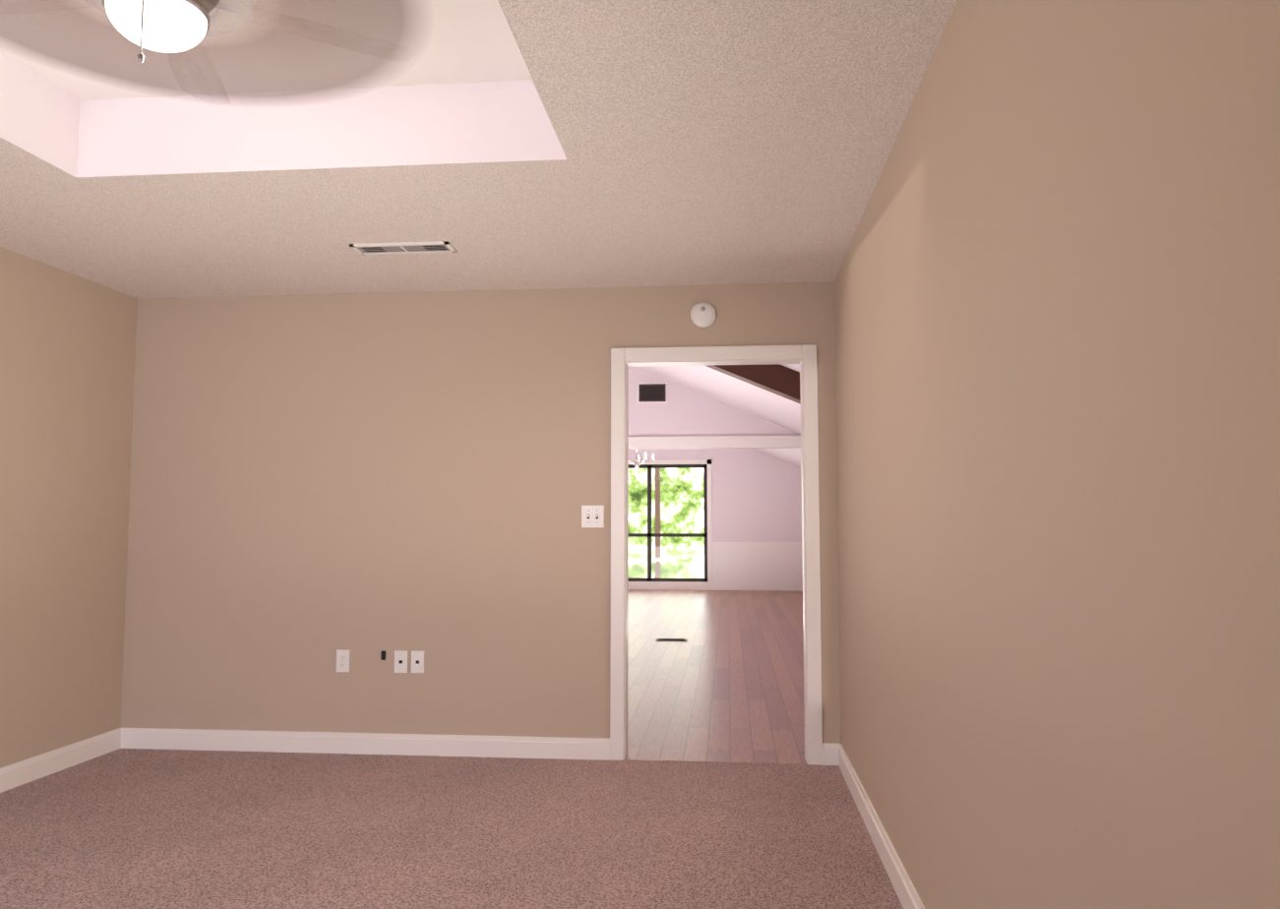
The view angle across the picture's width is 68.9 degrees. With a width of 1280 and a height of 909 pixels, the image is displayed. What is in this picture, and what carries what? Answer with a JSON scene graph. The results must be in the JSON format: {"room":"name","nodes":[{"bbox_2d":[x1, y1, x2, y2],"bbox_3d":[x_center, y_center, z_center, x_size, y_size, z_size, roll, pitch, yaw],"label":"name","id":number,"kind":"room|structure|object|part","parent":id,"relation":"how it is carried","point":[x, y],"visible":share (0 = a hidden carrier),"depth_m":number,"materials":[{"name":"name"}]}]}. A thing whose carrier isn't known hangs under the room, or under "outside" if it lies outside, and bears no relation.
{"room":"empty bedroom","nodes":[
{"label":"empty bedroom","id":0,"kind":"room"},
{"bbox_2d":[0,246,137,768],"bbox_3d":[-3.018,0.220,3.277,0.120,2.440,3.651,0,-4,5],"label":"wall","id":1,"kind":"structure","parent":0,"point":[67,356],"depth_m":4.57,"materials":[{"name":"beige paint"}]},
{"bbox_2d":[0,728,121,792],"bbox_3d":[-2.914,1.412,3.571,0.016,0.105,2.874,0,-4,5],"label":"baseboard","id":2,"kind":"structure","parent":1,"relation":"attached to","point":[19,773],"depth_m":4.52,"materials":[{"name":"white wood"}]},
{"bbox_2d":[0,0,531,100],"bbox_3d":[-1.222,-1.383,2.401,1.892,0.060,1.905,0,-4,5],"label":"ceiling","id":3,"kind":"structure","parent":0,"point":[467,41],"depth_m":3.03,"materials":[{"name":"white paint"}]},
{"bbox_2d":[0,0,430,104],"bbox_3d":[-1.226,-1.142,2.370,1.400,0.426,1.400,0,-4,5],"label":"ceiling fan","id":4,"kind":"object","parent":3,"relation":"hanging from","point":[299,47],"visible":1,"depth_m":2.63,"materials":[{"name":"silver metal"}]},
{"bbox_3d":[-1.197,-1.040,2.244,0.014,0.204,0.014,0,-4,5],"label":"pull chain","id":5,"kind":"part","parent":4,"relation":"part of","materials":[{"name":"silver metal"}]},
{"bbox_3d":[-1.226,-1.078,2.366,0.232,0.082,0.232,0,-4,5],"label":"lamp shade","id":6,"kind":"part","parent":4,"relation":"part of","materials":[{"name":"white glass"}]},
{"bbox_2d":[0,748,903,908],"bbox_3d":[-1.381,1.388,2.115,4.506,0.060,5.489,0,-4,5],"label":"floor carpet","id":7,"kind":"object","parent":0,"point":[135,828],"visible":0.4,"depth_m":3.59,"materials":[{"name":"brown carpet"}]},
{"bbox_2d":[0,0,957,299],"bbox_3d":[-1.375,-1.212,2.363,4.506,0.286,5.605,0,-4,5],"label":"ceiling","id":8,"kind":"structure","parent":0,"point":[726,142],"depth_m":3.32,"materials":[{"name":"white paint"}]},
{"bbox_2d":[349,241,456,254],"bbox_3d":[-1.066,-0.930,4.208,0.450,0.010,0.140,0,-4,5],"label":"ceiling vent","id":9,"kind":"object","parent":8,"relation":"in","point":[405,248],"visible":0.98,"depth_m":4.20,"materials":[{"name":"white plastic"}]},
{"bbox_2d":[120,282,841,743],"bbox_3d":[-0.887,0.344,4.965,4.044,2.440,0.120,0,-4,5],"label":"wall","id":10,"kind":"structure","parent":0,"point":[317,481],"depth_m":4.95,"materials":[{"name":"beige paint"}]},
{"bbox_2d":[336,649,350,671],"bbox_3d":[-1.564,1.087,4.909,0.070,0.115,0.010,0,-4,5],"label":"electrical outlet","id":11,"kind":"object","parent":10,"relation":"attached to","point":[342,660],"visible":1,"depth_m":4.91,"materials":[{"name":"white plastic"}]},
{"bbox_2d":[121,728,610,760],"bbox_3d":[-1.455,1.507,4.865,2.629,0.105,0.016,0,-4,5],"label":"baseboard","id":12,"kind":"structure","parent":10,"relation":"attached to","point":[563,748],"depth_m":4.85,"materials":[{"name":"white wood"}]},
{"bbox_2d":[380,651,385,660],"bbox_3d":[-1.344,1.053,4.890,0.020,0.045,0.012,0,-4,5],"label":"stub","id":13,"kind":"object","parent":10,"relation":"attached to","point":[383,657],"visible":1,"depth_m":4.88,"materials":[{"name":"black plastic"}]},
{"bbox_2d":[394,650,407,672],"bbox_3d":[-1.252,1.085,4.881,0.070,0.115,0.008,0,-4,5],"label":"electrical outlet","id":14,"kind":"object","parent":10,"relation":"attached to","point":[400,661],"visible":1,"depth_m":4.88,"materials":[{"name":"white plastic"}]},
{"bbox_2d":[411,650,424,672],"bbox_3d":[-1.162,1.084,4.872,0.070,0.115,0.008,0,-4,5],"label":"electrical outlet","id":15,"kind":"object","parent":10,"relation":"attached to","point":[417,661],"visible":1,"depth_m":4.87,"materials":[{"name":"white plastic"}]},
{"bbox_2d":[581,505,604,527],"bbox_3d":[-0.246,0.322,4.837,0.116,0.115,0.016,0,-4,5],"label":"light switch","id":16,"kind":"object","parent":10,"relation":"attached to","point":[592,516],"visible":1,"depth_m":4.84,"materials":[{"name":"white plastic"}]},
{"bbox_2d":[689,302,716,327],"bbox_3d":[0.328,-0.729,4.848,0.136,0.136,0.039,0,-4,5],"label":"smoke detector","id":17,"kind":"object","parent":10,"relation":"attached to","point":[702,314],"visible":1,"depth_m":4.84,"materials":[{"name":"white plastic"}]},
{"bbox_2d":[609,344,822,765],"bbox_3d":[0.385,0.498,4.833,1.064,2.113,0.156,0,-4,5],"label":"door frame","id":18,"kind":"structure","parent":10,"relation":"attached to","point":[806,353],"depth_m":4.78,"materials":[{"name":"white wood"}]},
{"bbox_2d":[628,366,800,449],"bbox_3d":[-0.157,-0.284,12.197,6.600,4.751,0.150,0,-4,5],"label":"wall","id":19,"kind":"structure","parent":0,"point":[683,411],"depth_m":12.07,"materials":[{"name":"white paint"}]},
{"bbox_2d":[637,382,667,403],"bbox_3d":[0.159,-0.801,12.121,0.390,0.270,0.016,0,-4,5],"label":"air vent","id":20,"kind":"object","parent":19,"relation":"in","point":[651,393],"visible":1,"depth_m":12.12,"materials":[{"name":"grey metal"}]},
{"bbox_2d":[628,435,800,448],"bbox_3d":[-0.066,-0.152,12.086,5.900,0.150,0.035,0,-4,5],"label":"trim","id":21,"kind":"structure","parent":19,"relation":"attached to","point":[705,442],"depth_m":11.98,"materials":[{"name":"white wood"}]},
{"bbox_2d":[628,448,801,542],"bbox_3d":[0.302,0.070,17.028,6.840,4.751,0.120,0,-4,5],"label":"wall","id":22,"kind":"structure","parent":0,"point":[756,496],"depth_m":16.76,"materials":[{"name":"white paint"}]},
{"bbox_2d":[628,459,712,582],"bbox_3d":[0.075,1.198,16.936,2.450,2.194,0.100,0,-4,5],"label":"window","id":23,"kind":"structure","parent":22,"relation":"in","point":[649,534],"depth_m":16.87,"materials":[{"name":"clear glass"}]},
{"bbox_2d":[628,542,802,591],"bbox_3d":[0.295,2.005,16.813,6.600,0.860,0.025,0,-4,5],"label":"wainscoting","id":24,"kind":"structure","parent":22,"relation":"attached to","point":[758,566],"depth_m":16.66,"materials":[{"name":"white"}]},
{"bbox_2d":[625,589,806,763],"bbox_3d":[-0.267,2.031,10.862,7.000,0.058,12.185,0,-4,5],"label":"floor","id":25,"kind":"structure","parent":0,"point":[724,682],"depth_m":7.33,"materials":[{"name":"brown wood"}]},
{"bbox_2d":[655,638,687,641],"bbox_3d":[0.326,1.902,9.589,0.320,0.008,0.140,0,-4,5],"label":"floor vent","id":26,"kind":"object","parent":25,"relation":"in","point":[685,640],"visible":1,"depth_m":9.54,"materials":[{"name":"brown metal"}]},
{"bbox_2d":[634,364,800,468],"bbox_3d":[-0.261,-1.292,11.164,6.840,2.953,12.069,0,-4,5],"label":"ceiling","id":27,"kind":"structure","parent":0,"point":[755,400],"depth_m":10.95,"materials":[{"name":"white paint"}]},
{"bbox_2d":[628,449,655,469],"bbox_3d":[-0.045,-0.399,14.662,0.565,1.260,0.540,0,-4,5],"label":"chandelier","id":28,"kind":"object","parent":27,"relation":"hanging from","point":[637,462],"visible":0.65,"depth_m":14.58,"materials":[{"name":"silver metal"}]},
{"bbox_2d":[706,364,800,404],"bbox_3d":[-0.542,-1.355,8.188,6.600,3.012,0.200,0,-4,5],"label":"beam","id":29,"kind":"structure","parent":27,"relation":"attached to","point":[780,380],"depth_m":7.88,"materials":[{"name":"brown wood"}]},
{"bbox_2d":[834,0,1279,908],"bbox_3d":[0.808,0.131,2.058,0.120,2.440,5.365,0,-4,5],"label":"wall","id":30,"kind":"structure","parent":0,"point":[1057,311],"depth_m":1.50,"materials":[{"name":"beige paint"}]},
{"bbox_2d":[830,742,924,908],"bbox_3d":[0.733,1.296,1.979,0.030,0.105,5.365,0,-4,5],"label":"baseboard","id":31,"kind":"structure","parent":30,"relation":"attached to","point":[903,886],"depth_m":3.40,"materials":[{"name":"white wood"}]},
{"label":"outside","id":32,"kind":"structure","parent":0,"visible":0},
{"bbox_2d":[628,467,704,578],"bbox_3d":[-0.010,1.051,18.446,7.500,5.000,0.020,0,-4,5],"label":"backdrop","id":33,"kind":"structure","parent":32,"point":[678,483],"depth_m":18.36,"materials":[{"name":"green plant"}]}
]}

